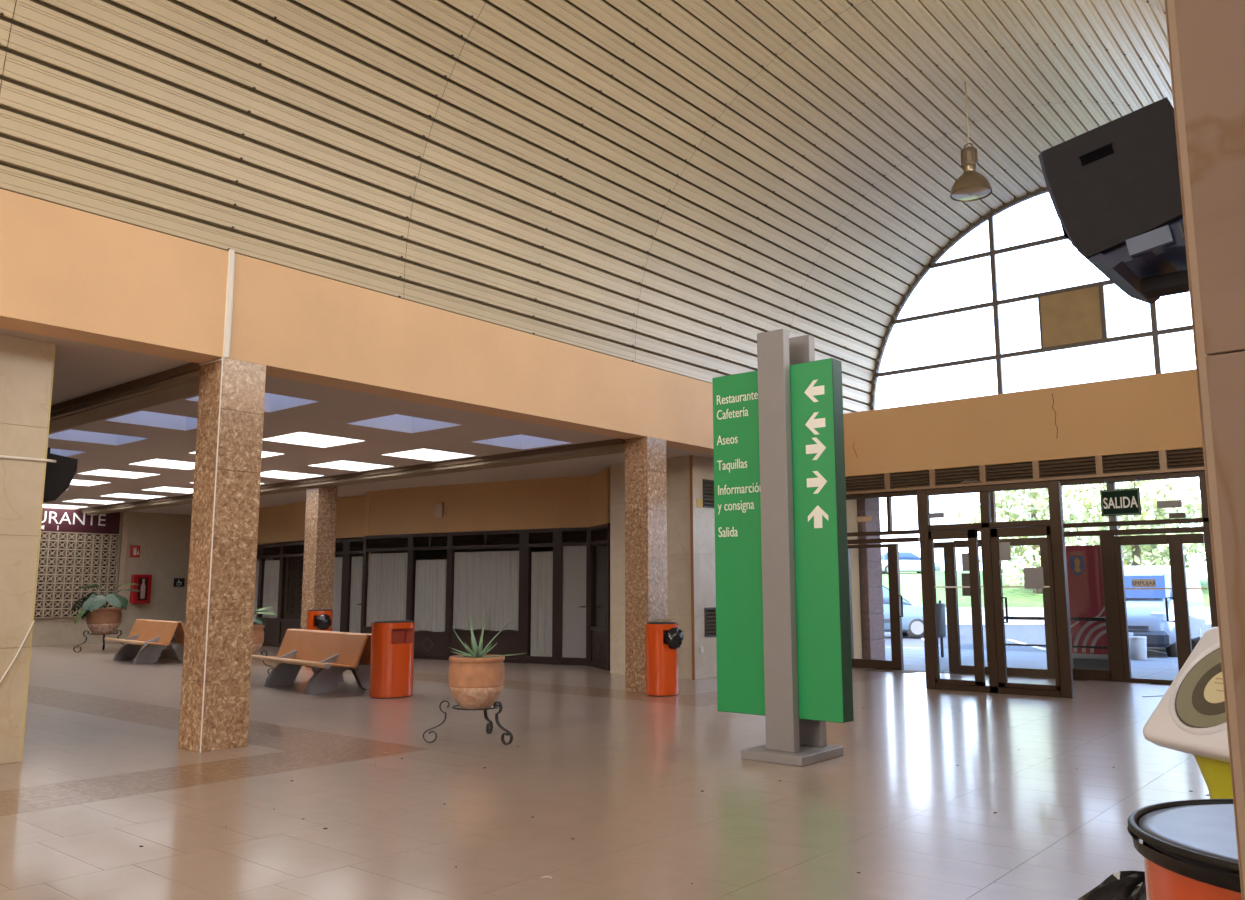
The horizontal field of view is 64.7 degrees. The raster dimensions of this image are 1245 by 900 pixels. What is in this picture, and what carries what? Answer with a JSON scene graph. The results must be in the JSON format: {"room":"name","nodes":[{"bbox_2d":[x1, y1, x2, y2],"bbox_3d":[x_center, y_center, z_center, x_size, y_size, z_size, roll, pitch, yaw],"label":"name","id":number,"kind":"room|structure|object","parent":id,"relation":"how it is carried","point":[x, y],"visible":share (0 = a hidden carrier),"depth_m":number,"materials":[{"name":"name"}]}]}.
{"room":"bus station hall","nodes":[
{"label":"bus station hall","id":0,"kind":"room"},
{"bbox_2d":[0,334,55,763],"bbox_3d":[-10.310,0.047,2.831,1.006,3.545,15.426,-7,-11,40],"label":"pillar","id":1,"kind":"structure","parent":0,"point":[26,365],"depth_m":8.26,"materials":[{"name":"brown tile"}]},
{"bbox_2d":[43,447,77,501],"bbox_3d":[-5.156,0.229,8.795,0.520,0.480,0.300,-7,-11,40],"label":"wall monitor","id":2,"kind":"object","parent":1,"relation":"attached to","point":[59,475],"visible":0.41,"depth_m":8.63,"materials":[{"name":"grey plastic"}]},
{"bbox_2d":[31,507,273,646],"bbox_3d":[-16.628,2.973,23.342,0.300,3.545,18.600,-7,-11,40],"label":"wall","id":3,"kind":"structure","parent":0,"point":[163,540],"depth_m":27.28,"materials":[{"name":"beige paint"}]},
{"bbox_2d":[34,532,119,617],"bbox_3d":[-14.992,3.158,24.935,0.100,2.180,4.200,-7,-11,40],"label":"lattice screen","id":4,"kind":"object","parent":3,"relation":"attached to","point":[67,562],"visible":0.62,"depth_m":25.63,"materials":[{"name":"brown concrete"}]},
{"bbox_2d":[41,508,120,533],"bbox_3d":[-15.040,1.763,25.105,0.066,0.590,4.220,-7,-11,40],"label":"signboard","id":5,"kind":"object","parent":3,"relation":"attached to","point":[58,520],"visible":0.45,"depth_m":25.88,"materials":[{"name":"red plastic"}]},
{"bbox_2d":[116,511,129,613],"bbox_3d":[-13.582,3.087,26.677,0.050,2.845,0.160,-7,-11,40],"label":"trim","id":6,"kind":"structure","parent":3,"relation":"attached to","point":[125,516],"depth_m":26.69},
{"bbox_2d":[130,575,151,603],"bbox_3d":[-13.182,3.807,26.895,0.253,0.780,0.480,-7,-11,40],"label":"fire extinguisher cabinet","id":7,"kind":"object","parent":3,"relation":"attached to","point":[144,582],"visible":1,"depth_m":26.80,"materials":[{"name":"red metal"}]},
{"bbox_2d":[256,496,365,544],"bbox_3d":[-9.518,2.011,25.917,10.080,0.945,0.484,-8,-11,44],"label":"wall","id":8,"kind":"structure","parent":0,"point":[280,523],"depth_m":24.19,"materials":[{"name":"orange paint"}]},
{"bbox_2d":[258,543,284,646],"bbox_3d":[-8.953,3.688,25.020,0.090,2.570,1.233,7,-11,-42],"label":"window","id":9,"kind":"structure","parent":8,"relation":"in","point":[270,629],"depth_m":24.97,"materials":[{"name":"black metal"}]},
{"bbox_2d":[262,560,279,617],"bbox_3d":[-8.938,3.552,25.082,0.055,1.462,1.073,7,-11,-42],"label":"curtain","id":10,"kind":"object","parent":9,"relation":"hanging from","point":[271,572],"visible":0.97,"depth_m":25.14,"materials":[{"name":"white fabric"}]},
{"bbox_2d":[277,542,303,646],"bbox_3d":[-7.763,3.507,23.764,0.090,2.570,2.247,7,-11,-43],"label":"window","id":11,"kind":"structure","parent":8,"relation":"in","point":[293,549],"depth_m":24.37,"materials":[{"name":"black metal"}]},
{"bbox_2d":[335,539,346,631],"bbox_3d":[-6.675,3.364,22.766,0.765,2.570,0.090,-5,-9,31],"label":"door","id":12,"kind":"structure","parent":8,"relation":"in","point":[340,544],"depth_m":22.65,"materials":[{"name":"black metal"}]},
{"bbox_2d":[332,557,342,631],"bbox_3d":[-6.657,3.503,22.785,0.515,2.022,0.055,-5,-9,31],"label":"curtain","id":13,"kind":"object","parent":12,"relation":"attached to","point":[338,560],"visible":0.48,"depth_m":22.78,"materials":[{"name":"white fabric"}]},
{"bbox_2d":[343,538,363,632],"bbox_3d":[-6.109,3.309,22.392,0.595,2.570,0.151,-5,-9,31],"label":"door","id":14,"kind":"structure","parent":8,"relation":"in","point":[354,546],"depth_m":22.53,"materials":[{"name":"black metal"}]},
{"bbox_2d":[349,556,362,632],"bbox_3d":[-6.055,3.451,22.423,0.415,2.022,0.057,-5,-9,31],"label":"curtain","id":15,"kind":"object","parent":14,"relation":"attached to","point":[357,562],"visible":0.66,"depth_m":22.46,"materials":[{"name":"white fabric"}]},
{"bbox_2d":[0,328,713,514],"bbox_3d":[-13.897,-0.057,14.651,22.071,0.001,28.700,-7,-11,40],"label":"ceiling","id":16,"kind":"structure","parent":0,"point":[80,369],"depth_m":14.15,"materials":[{"name":"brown paint"}]},
{"bbox_2d":[48,429,148,444],"bbox_3d":[-7.487,-0.390,13.963,1.060,0.440,1.060,-7,-11,40],"label":"window","id":17,"kind":"structure","parent":16,"relation":"attached to","point":[72,435],"depth_m":14.38,"materials":[{"name":"blue glass"}]},
{"bbox_2d":[78,469,159,477],"bbox_3d":[-9.369,0.230,18.299,1.060,0.440,1.060,-7,-11,40],"label":"window","id":18,"kind":"structure","parent":16,"relation":"attached to","point":[101,472],"depth_m":18.71,"materials":[{"name":"white glass"}]},
{"bbox_2d":[49,362,200,432],"bbox_3d":[-12.094,0.243,16.304,21.470,0.137,0.490,-7,-11,40],"label":"beam","id":19,"kind":"structure","parent":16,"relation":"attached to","point":[183,381],"depth_m":10.49,"materials":[{"name":"beige paint"}]},
{"bbox_2d":[103,493,166,498],"bbox_3d":[-11.264,0.847,22.620,1.060,0.440,1.060,-7,-11,40],"label":"window","id":20,"kind":"structure","parent":16,"relation":"attached to","point":[121,495],"depth_m":23.04,"materials":[{"name":"white glass"}]},
{"bbox_2d":[104,411,196,430],"bbox_3d":[-5.857,-0.586,12.606,1.060,0.440,1.060,-7,-11,40],"label":"window","id":21,"kind":"structure","parent":16,"relation":"attached to","point":[146,418],"depth_m":13.05,"materials":[{"name":"blue glass"}]},
{"bbox_2d":[131,459,194,469],"bbox_3d":[-7.739,0.033,16.942,1.060,0.440,1.060,-7,-11,40],"label":"window","id":22,"kind":"structure","parent":16,"relation":"attached to","point":[155,462],"depth_m":17.38,"materials":[{"name":"white paint"}]},
{"bbox_2d":[144,487,192,492],"bbox_3d":[-9.634,0.651,21.263,1.060,0.440,1.060,-7,-11,40],"label":"window","id":23,"kind":"structure","parent":16,"relation":"attached to","point":[163,489],"depth_m":21.69,"materials":[{"name":"white glass"}]},
{"bbox_2d":[185,393,318,411],"bbox_3d":[-4.227,-0.782,11.249,1.060,0.440,1.060,-7,-11,40],"label":"window","id":24,"kind":"structure","parent":16,"relation":"attached to","point":[273,402],"depth_m":11.80,"materials":[{"name":"blue glass"}]},
{"bbox_2d":[261,471,323,479],"bbox_3d":[-6.374,0.259,18.549,1.060,0.440,1.060,-7,-11,40],"label":"window","id":25,"kind":"structure","parent":16,"relation":"attached to","point":[273,474],"depth_m":19.03,"materials":[{"name":"white glass"}]},
{"bbox_2d":[263,432,362,447],"bbox_3d":[-4.479,-0.359,14.228,1.060,0.440,1.060,-7,-11,40],"label":"window","id":26,"kind":"structure","parent":16,"relation":"attached to","point":[300,438],"depth_m":14.69,"materials":[{"name":"white paint"}]},
{"bbox_2d":[308,461,393,470],"bbox_3d":[-4.745,0.063,17.192,1.060,0.440,1.060,-7,-11,40],"label":"window","id":27,"kind":"structure","parent":16,"relation":"attached to","point":[345,465],"depth_m":17.66,"materials":[{"name":"white paint"}]},
{"bbox_2d":[80,438,624,513],"bbox_3d":[-8.058,0.910,21.055,21.470,0.137,0.490,-7,-11,40],"label":"beam","id":28,"kind":"structure","parent":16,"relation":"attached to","point":[613,446],"depth_m":17.00,"materials":[{"name":"beige paint"}]},
{"bbox_2d":[346,414,459,432],"bbox_3d":[-2.849,-0.555,12.871,1.060,0.440,1.060,-7,-11,40],"label":"skylight","id":29,"kind":"object","parent":16,"relation":"attached to","point":[396,422],"depth_m":13.35,"materials":[{"name":"blue glass"}]},
{"bbox_2d":[384,449,473,460],"bbox_3d":[-3.115,-0.133,15.834,1.060,0.440,1.060,-7,-11,40],"label":"window","id":30,"kind":"structure","parent":16,"relation":"attached to","point":[422,454],"depth_m":16.32,"materials":[{"name":"white glass"}]},
{"bbox_2d":[473,435,569,449],"bbox_3d":[-1.485,-0.329,14.477,1.060,0.440,1.060,-7,-11,40],"label":"skylight","id":31,"kind":"object","parent":16,"relation":"attached to","point":[522,442],"depth_m":14.97,"materials":[{"name":"blue glass"}]},
{"bbox_2d":[0,189,713,454],"bbox_3d":[-5.280,-1.577,7.577,0.415,1.015,28.750,-7,-11,40],"label":"beam","id":32,"kind":"structure","parent":0,"point":[66,273],"depth_m":9.77,"materials":[{"name":"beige paint"}]},
{"bbox_2d":[199,249,234,365],"bbox_3d":[-3.836,-1.333,9.281,0.479,1.054,0.070,-7,-10,38],"label":"duct","id":33,"kind":"object","parent":32,"relation":"attached to","point":[231,256],"visible":1,"depth_m":9.13,"materials":[{"name":"white"}]},
{"bbox_2d":[0,188,711,383],"bbox_3d":[-5.001,-2.036,8.229,0.695,0.074,30.000,-7,-11,40],"label":"coping","id":34,"kind":"object","parent":32,"relation":"on","point":[0,188],"visible":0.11,"depth_m":9.85,"materials":[{"name":"brown"}]},
{"bbox_2d":[273,538,606,650],"bbox_3d":[-4.709,3.212,25.192,18.100,3.545,0.200,-7,-11,40],"label":"wall","id":35,"kind":"structure","parent":0,"point":[294,565],"depth_m":25.27,"materials":[{"name":"grey metal"}]},
{"bbox_2d":[364,468,609,535],"bbox_3d":[-2.657,1.144,19.799,6.814,0.975,0.845,-6,-10,36],"label":"wall","id":36,"kind":"structure","parent":0,"point":[578,501],"depth_m":19.66,"materials":[{"name":"orange paint"}]},
{"bbox_2d":[361,534,411,633],"bbox_3d":[-5.003,3.092,20.878,1.430,2.570,0.090,-5,-10,33],"label":"window","id":37,"kind":"structure","parent":36,"relation":"in","point":[395,542],"depth_m":21.07,"materials":[{"name":"black metal"}]},
{"bbox_2d":[366,553,407,626],"bbox_3d":[-4.994,2.985,20.935,1.240,1.562,0.055,-5,-10,33],"label":"curtain","id":38,"kind":"object","parent":37,"relation":"hanging from","point":[387,572],"visible":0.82,"depth_m":20.97,"materials":[{"name":"white fabric"}]},
{"bbox_2d":[409,532,449,659],"bbox_3d":[-3.959,2.998,20.234,1.038,2.570,0.102,-5,-9,29],"label":"window","id":39,"kind":"structure","parent":36,"relation":"in","point":[427,645],"depth_m":20.18,"materials":[{"name":"black metal"}]},
{"bbox_2d":[414,559,446,631],"bbox_3d":[-3.950,3.006,20.279,0.888,1.472,0.054,-5,-9,29],"label":"curtain","id":40,"kind":"object","parent":39,"relation":"hanging from","point":[430,580],"visible":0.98,"depth_m":20.29,"materials":[{"name":"white fabric"}]},
{"bbox_2d":[447,529,524,662],"bbox_3d":[-2.699,2.897,19.535,1.852,2.570,0.090,-5,-9,29],"label":"window","id":41,"kind":"structure","parent":36,"relation":"in","point":[508,642],"depth_m":19.49,"materials":[{"name":"black"}]},
{"bbox_2d":[453,551,518,630],"bbox_3d":[-2.705,2.810,19.597,1.652,1.562,0.058,-5,-9,29],"label":"curtain","id":42,"kind":"object","parent":41,"relation":"hanging from","point":[488,581],"visible":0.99,"depth_m":19.61,"materials":[{"name":"white fabric"}]},
{"bbox_2d":[523,528,558,664],"bbox_3d":[-1.541,2.801,18.882,0.812,2.570,0.090,-5,-9,30],"label":"door","id":43,"kind":"structure","parent":36,"relation":"in","point":[548,537],"depth_m":18.90,"materials":[{"name":"black metal"}]},
{"bbox_2d":[531,551,552,656],"bbox_3d":[-1.530,2.966,18.897,0.532,2.012,0.057,-5,-9,30],"label":"curtain","id":44,"kind":"object","parent":43,"relation":"hanging from","point":[542,562],"visible":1,"depth_m":18.91,"materials":[{"name":"white fabric"}]},
{"bbox_2d":[558,527,589,665],"bbox_3d":[-0.904,2.749,18.519,0.665,2.570,0.151,-4,-9,24],"label":"door","id":45,"kind":"structure","parent":36,"relation":"in","point":[574,543],"depth_m":18.54,"materials":[{"name":"black"}]},
{"bbox_2d":[590,523,609,670],"bbox_3d":[-0.390,2.649,17.825,0.102,2.570,1.182,2,-8,-18],"label":"window","id":46,"kind":"structure","parent":36,"relation":"in","point":[599,534],"depth_m":17.89,"materials":[{"name":"black metal"}]},
{"bbox_2d":[0,0,1173,413],"bbox_3d":[-1.804,-4.366,5.840,7.739,4.045,30.000,-7,-11,40],"label":"ceiling","id":47,"kind":"structure","parent":0,"point":[667,185],"depth_m":11.90,"materials":[{"name":"brown"}]},
{"bbox_2d":[950,82,991,201],"bbox_3d":[4.842,-4.372,13.761,0.550,1.672,0.550,-7,-11,40],"label":"pendant lamp","id":48,"kind":"object","parent":47,"relation":"hanging from","point":[971,185],"visible":1,"depth_m":13.61,"materials":[{"name":"silver"}]},
{"bbox_2d":[951,186,990,200],"bbox_3d":[4.844,-3.556,13.645,0.524,0.024,0.524,-7,-11,40],"label":"diffuser","id":49,"kind":"object","parent":48,"relation":"attached to","point":[959,193],"depth_m":13.61,"materials":[{"name":"clear glass"}]},
{"bbox_2d":[0,643,1209,899],"bbox_3d":[-8.397,2.789,9.131,39.000,0.120,29.620,-7,-11,40],"label":"floor","id":50,"kind":"structure","parent":0,"point":[102,775],"depth_m":6.75,"materials":[{"name":"brown tile"}]},
{"bbox_2d":[71,583,141,652],"bbox_3d":[-12.019,3.882,22.864,1.543,1.572,1.426,3,-9,-20],"label":"planter","id":51,"kind":"object","parent":50,"relation":"on","point":[104,621],"visible":0.93,"depth_m":22.54,"materials":[{"name":"green plant"}]},
{"bbox_2d":[104,619,184,663],"bbox_3d":[-9.360,3.832,19.752,1.270,0.805,2.648,7,-11,-41],"label":"bench","id":52,"kind":"object","parent":50,"relation":"on","point":[162,639],"visible":0.83,"depth_m":19.33,"materials":[{"name":"brown wood"}]},
{"bbox_2d":[178,357,265,752],"bbox_3d":[-3.701,0.932,9.107,0.419,3.530,0.444,-7,-11,40],"label":"column","id":53,"kind":"structure","parent":50,"relation":"on","point":[218,637],"depth_m":8.95,"materials":[{"name":"brown stone"}]},
{"bbox_2d":[252,606,276,673],"bbox_3d":[-6.187,3.150,16.179,0.974,1.121,0.909,-7,-11,40],"label":"planter","id":54,"kind":"object","parent":50,"relation":"on","point":[258,632],"visible":0.26,"depth_m":16.04,"materials":[{"name":"orange ceramic"}]},
{"bbox_2d":[252,629,370,693],"bbox_3d":[-4.315,3.049,14.309,1.270,0.805,2.648,7,-11,-41],"label":"bench","id":55,"kind":"object","parent":50,"relation":"on","point":[328,654],"visible":0.84,"depth_m":13.90,"materials":[{"name":"brown wood"}]},
{"bbox_2d":[305,609,332,666],"bbox_3d":[-5.627,3.487,18.218,0.460,1.042,0.524,3,-9,-20],"label":"litter bin","id":56,"kind":"object","parent":50,"relation":"on","point":[317,619],"visible":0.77,"depth_m":18.11,"materials":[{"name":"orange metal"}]},
{"bbox_2d":[301,486,337,628],"bbox_3d":[-5.991,2.387,19.369,0.430,3.545,0.430,-7,-11,40],"label":"column","id":57,"kind":"structure","parent":50,"relation":"on","point":[321,502],"depth_m":19.28,"materials":[{"name":"brown stone"}]},
{"bbox_2d":[369,620,414,697],"bbox_3d":[-3.075,2.783,13.122,0.560,0.992,0.460,8,-11,-43],"label":"litter bin","id":58,"kind":"object","parent":50,"relation":"on","point":[392,641],"visible":1,"depth_m":12.92,"materials":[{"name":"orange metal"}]},
{"bbox_2d":[423,611,524,744],"bbox_3d":[-1.294,2.112,9.196,0.767,1.194,0.864,-7,-11,40],"label":"planter","id":59,"kind":"object","parent":50,"relation":"on","point":[476,678],"visible":1,"depth_m":9.07,"materials":[{"name":"orange ceramic"}]},
{"bbox_2d":[625,437,667,692],"bbox_3d":[0.335,1.600,13.861,0.415,3.530,0.440,-7,-11,40],"label":"column","id":60,"kind":"structure","parent":50,"relation":"on","point":[646,593],"depth_m":13.74,"materials":[{"name":"brown stone"}]},
{"bbox_2d":[646,622,683,695],"bbox_3d":[0.561,2.803,13.205,0.420,0.962,0.499,5,-10,-34],"label":"litter bin","id":61,"kind":"object","parent":50,"relation":"on","point":[663,639],"visible":1,"depth_m":13.08,"materials":[{"name":"orange plastic"}]},
{"bbox_2d":[712,329,853,766],"bbox_3d":[1.376,0.779,8.563,1.230,3.660,0.705,-7,-11,40],"label":"direction sign","id":62,"kind":"object","parent":50,"relation":"on","point":[783,630],"visible":1,"depth_m":8.36,"materials":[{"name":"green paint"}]},
{"bbox_2d":[917,481,1073,697],"bbox_3d":[5.046,1.894,13.477,1.960,2.820,0.174,-7,-11,40],"label":"door","id":63,"kind":"structure","parent":50,"relation":"on","point":[1053,528],"depth_m":13.44,"materials":[{"name":"brown metal"}]},
{"bbox_2d":[999,542,1010,560],"bbox_3d":[5.217,1.384,13.411,0.160,0.250,0.004,-7,-11,40],"label":"notice","id":64,"kind":"object","parent":63,"relation":"attached to","point":[1004,547],"visible":1,"depth_m":13.40,"materials":[{"name":"grey paper"}]},
{"bbox_2d":[1024,567,1043,588],"bbox_3d":[5.497,1.712,13.127,0.250,0.280,0.004,-7,-11,40],"label":"notice","id":65,"kind":"object","parent":63,"relation":"attached to","point":[1033,577],"visible":1,"depth_m":13.12,"materials":[{"name":"grey paper"}]},
{"bbox_2d":[1078,870,1146,899],"bbox_3d":[2.152,1.852,4.017,0.688,0.254,0.410,-2,-8,11],"label":"bag","id":66,"kind":"object","parent":50,"relation":"on","point":[1121,885],"visible":0.45,"depth_m":4.01,"materials":[{"name":"black"}]},
{"bbox_2d":[1127,799,1241,899],"bbox_3d":[1.130,1.114,1.487,0.594,1.007,0.618,-7,-11,40],"label":"bin","id":67,"kind":"object","parent":50,"relation":"on","point":[1189,851],"visible":0.97,"depth_m":1.57,"materials":[{"name":"orange plastic"}]},
{"bbox_2d":[1143,627,1232,798],"bbox_3d":[1.747,1.166,2.821,0.540,1.278,0.500,1,-8,-9],"label":"weighing scale","id":68,"kind":"object","parent":50,"relation":"on","point":[1190,717],"visible":0.7,"depth_m":2.96,"materials":[{"name":"white plastic"}]},
{"bbox_2d":[1164,0,1244,899],"bbox_3d":[0.996,-0.753,1.113,0.655,4.600,0.310,-7,-11,40],"label":"column","id":69,"kind":"structure","parent":50,"relation":"on","point":[1206,38],"depth_m":1.11,"materials":[{"name":"brown stone"}]},
{"bbox_3d":[2.569,-0.401,3.614,0.400,4.600,0.400,-7,-11,40],"label":"column","id":70,"kind":"structure","parent":50,"relation":"on","visible":0},
{"bbox_2d":[1038,97,1188,303],"bbox_3d":[2.160,-0.956,4.009,0.667,0.671,0.666,-7,-11,40],"label":"television","id":71,"kind":"object","parent":70,"relation":"attached to","point":[1113,187],"visible":0.75,"depth_m":3.81,"materials":[{"name":"grey plastic"}]},
{"bbox_2d":[610,455,716,679],"bbox_3d":[1.681,2.121,17.602,1.752,3.545,3.808,-7,-11,40],"label":"wall","id":72,"kind":"structure","parent":0,"point":[691,583],"depth_m":15.89,"materials":[{"name":"beige paint"}]},
{"bbox_2d":[703,479,713,507],"bbox_3d":[1.523,0.735,16.220,0.034,0.460,0.640,-7,-11,40],"label":"air vent","id":73,"kind":"object","parent":72,"relation":"in","point":[708,485],"visible":0.41,"depth_m":16.09,"materials":[{"name":"black metal"}]},
{"bbox_2d":[704,607,715,636],"bbox_3d":[1.527,2.785,15.929,0.034,0.460,0.640,-7,-11,40],"label":"air vent","id":74,"kind":"object","parent":72,"relation":"in","point":[709,613],"visible":0.48,"depth_m":15.80,"materials":[{"name":"black metal"}]},
{"bbox_2d":[846,499,861,658],"bbox_3d":[4.006,2.288,18.544,0.680,3.470,0.650,-7,-11,40],"label":"wall","id":75,"kind":"structure","parent":0,"point":[851,505],"depth_m":18.41,"materials":[{"name":"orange paint"}]},
{"bbox_2d":[845,448,1204,494],"bbox_3d":[6.479,0.384,16.288,6.410,0.345,0.190,-7,-11,40],"label":"air vent","id":76,"kind":"object","parent":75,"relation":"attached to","point":[1184,460],"depth_m":16.03,"materials":[{"name":"brown metal"}]},
{"bbox_2d":[843,369,1202,476],"bbox_3d":[7.399,-0.375,16.395,12.500,1.185,1.205,-7,-11,40],"label":"wall","id":77,"kind":"structure","parent":0,"point":[1154,412],"depth_m":16.17,"materials":[{"name":"orange paint"}]},
{"label":"wall","id":78,"kind":"structure","parent":0,"visible":0},
{"bbox_2d":[869,187,1192,409],"bbox_3d":[7.798,-2.756,17.140,7.800,4.034,0.130,-7,-11,40],"label":"window","id":79,"kind":"structure","parent":78,"relation":"in","point":[1075,316],"depth_m":17.37,"materials":[{"name":"grey metal"}]},
{"bbox_3d":[10.576,1.498,13.074,3.750,3.470,0.650,-7,-11,40],"label":"wall","id":80,"kind":"structure","parent":0,"visible":0},
{"bbox_2d":[846,470,1217,668],"bbox_3d":[6.513,2.105,16.064,6.390,3.125,0.100,-7,-11,40],"label":"door frame","id":81,"kind":"structure","parent":80,"relation":"in","point":[1205,528],"depth_m":15.20,"materials":[{"name":"brown metal"}]},
{"bbox_2d":[848,544,903,669],"bbox_3d":[4.533,2.795,17.607,1.106,2.200,0.164,-7,-11,40],"label":"door","id":82,"kind":"structure","parent":81,"relation":"attached to","point":[895,597],"depth_m":17.41,"materials":[{"name":"brown metal"}]},
{"bbox_2d":[934,531,1054,677],"bbox_3d":[6.127,2.530,16.332,2.220,2.360,0.100,-7,-11,40],"label":"door","id":83,"kind":"structure","parent":81,"relation":"attached to","point":[949,548],"depth_m":16.43,"materials":[{"name":"brown metal"}]},
{"bbox_2d":[961,573,980,595],"bbox_3d":[5.882,2.270,16.561,0.320,0.380,0.004,-7,-11,40],"label":"notice","id":84,"kind":"object","parent":83,"relation":"attached to","point":[965,576],"visible":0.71,"depth_m":16.62,"materials":[{"name":"grey paper"}]},
{"bbox_2d":[1073,535,1124,681],"bbox_3d":[7.348,2.452,15.306,0.750,2.220,0.100,-7,-11,40],"label":"door","id":85,"kind":"structure","parent":81,"relation":"attached to","point":[1115,672],"depth_m":15.11,"materials":[{"name":"brown metal"}]},
{"bbox_2d":[1100,478,1140,515],"bbox_3d":[7.657,0.729,15.055,0.550,0.560,0.268,-7,-11,40],"label":"exit sign","id":86,"kind":"object","parent":81,"relation":"attached to","point":[1115,502],"visible":1,"depth_m":14.94,"materials":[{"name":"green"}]},
{"bbox_2d":[1114,533,1206,683],"bbox_3d":[8.074,2.369,14.659,1.200,2.200,0.164,-7,-11,40],"label":"door","id":87,"kind":"structure","parent":81,"relation":"attached to","point":[1175,541],"depth_m":14.61,"materials":[{"name":"brown metal"}]},
{"bbox_2d":[1132,579,1155,586],"bbox_3d":[7.904,2.017,14.877,0.335,0.120,0.007,-7,-11,40],"label":"sticker","id":88,"kind":"object","parent":87,"relation":"attached to","point":[1135,582],"visible":1,"depth_m":14.88,"materials":[{"name":"white paper"}]},
{"bbox_2d":[1157,500,1181,507],"bbox_3d":[8.225,0.815,14.775,0.330,0.110,0.004,-7,-11,40],"label":"notice","id":89,"kind":"object","parent":81,"relation":"attached to","point":[1171,503],"visible":1,"depth_m":14.77,"materials":[{"name":"grey paper"}]},
{"label":"outside","id":90,"kind":"structure","parent":0,"visible":0},
{"bbox_2d":[882,570,1209,607],"bbox_3d":[27.515,7.636,55.924,76.712,2.200,71.228,-7,-11,40],"label":"grass bank","id":91,"kind":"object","parent":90,"point":[910,582],"visible":0.05,"depth_m":45.83,"materials":[{"name":"green plant"}]},
{"bbox_2d":[881,552,940,573],"bbox_3d":[17.965,7.235,62.597,4.100,1.450,1.768,0,-8,-3],"label":"parked car","id":92,"kind":"object","parent":91,"relation":"on","point":[908,561],"visible":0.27,"depth_m":61.79,"materials":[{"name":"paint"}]},
{"bbox_2d":[957,484,1127,593],"bbox_3d":[19.265,3.548,45.632,7.297,8.147,7.417,-7,-11,40],"label":"tree","id":93,"kind":"object","parent":91,"relation":"on","point":[1037,505],"visible":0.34,"depth_m":44.72,"materials":[{"name":"green plant"}]},
{"bbox_2d":[1062,477,1204,570],"bbox_3d":[25.014,3.143,47.307,7.544,9.397,7.815,-7,-11,40],"label":"tree","id":94,"kind":"object","parent":91,"relation":"on","point":[1147,492],"visible":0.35,"depth_m":46.09,"materials":[{"name":"green plant"}]},
{"bbox_2d":[1081,479,1204,567],"bbox_3d":[27.273,4.579,52.015,5.988,7.872,6.429,-7,-11,40],"label":"tree","id":95,"kind":"object","parent":91,"relation":"on","point":[1166,554],"visible":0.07,"depth_m":51.35,"materials":[{"name":"green plant"}]},
{"bbox_2d":[1182,481,1205,563],"bbox_3d":[30.943,3.390,46.385,7.511,8.625,7.523,-7,-11,40],"label":"tree","id":96,"kind":"object","parent":91,"relation":"on","point":[1191,493],"visible":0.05,"depth_m":46.84,"materials":[{"name":"green plant"}]},
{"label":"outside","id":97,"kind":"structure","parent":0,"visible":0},
{"bbox_2d":[884,624,1211,656],"bbox_3d":[35.322,9.504,56.744,100.000,0.080,86.500,-7,-11,40],"label":"ground","id":98,"kind":"structure","parent":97,"point":[1028,634],"depth_m":28.59,"materials":[{"name":"grey asphalt"}]},
{"bbox_2d":[882,586,923,638],"bbox_3d":[7.440,4.813,29.932,4.280,1.780,1.825,0,-8,2],"label":"car","id":99,"kind":"object","parent":98,"relation":"on","point":[912,619],"visible":0.24,"depth_m":29.11,"materials":[{"name":"blue paint"}]},
{"bbox_2d":[945,607,1210,624],"bbox_3d":[21.404,6.880,40.630,30.780,0.720,0.400,0,-8,0],"label":"kerb","id":100,"kind":"object","parent":98,"relation":"on","point":[965,615],"visible":0.09,"depth_m":40.44,"materials":[{"name":"white concrete"}]},
{"bbox_2d":[1124,565,1206,656],"bbox_3d":[12.123,3.712,22.926,2.380,1.970,5.053,-6,-10,38],"label":"van","id":101,"kind":"object","parent":98,"relation":"on","point":[1146,609],"visible":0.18,"depth_m":21.32,"materials":[{"name":"grey paint"}]},
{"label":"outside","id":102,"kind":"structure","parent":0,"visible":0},
{"bbox_2d":[885,646,1178,679],"bbox_3d":[7.210,4.290,19.810,45.000,0.128,6.980,-7,-11,40],"label":"pavement","id":103,"kind":"structure","parent":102,"point":[1154,667],"depth_m":19.03,"materials":[{"name":"grey concrete"}]},
{"bbox_2d":[857,498,884,659],"bbox_3d":[4.538,2.303,19.047,0.770,3.660,0.620,-7,-11,40],"label":"column","id":104,"kind":"structure","parent":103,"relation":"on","point":[870,564],"depth_m":18.68,"materials":[{"name":"grey"}]},
{"bbox_2d":[937,600,945,656],"bbox_3d":[6.577,3.742,20.463,0.360,1.200,0.378,-7,-11,40],"label":"bin","id":105,"kind":"object","parent":103,"relation":"on","point":[941,614],"visible":0.54,"depth_m":20.35,"materials":[{"name":"grey plastic"}]},
{"bbox_2d":[1004,616,1106,648],"bbox_3d":[7.207,3.283,16.444,1.922,0.956,0.052,-7,-11,40],"label":"handrail","id":106,"kind":"object","parent":103,"relation":"on","point":[1009,617],"visible":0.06,"depth_m":16.54,"materials":[{"name":"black metal"}]},
{"bbox_2d":[1065,545,1108,669],"bbox_3d":[7.886,2.697,16.677,0.817,2.180,0.360,-6,-10,36],"label":"vending machine","id":107,"kind":"object","parent":103,"relation":"on","point":[1084,565],"visible":0.62,"depth_m":16.66,"materials":[{"name":"red"}]},
{"bbox_2d":[1129,636,1146,659],"bbox_3d":[10.356,3.990,19.740,0.350,0.490,0.350,-7,-11,40],"label":"tub","id":108,"kind":"object","parent":103,"relation":"on","point":[1137,644],"visible":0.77,"depth_m":19.61,"materials":[{"name":"white plastic"}]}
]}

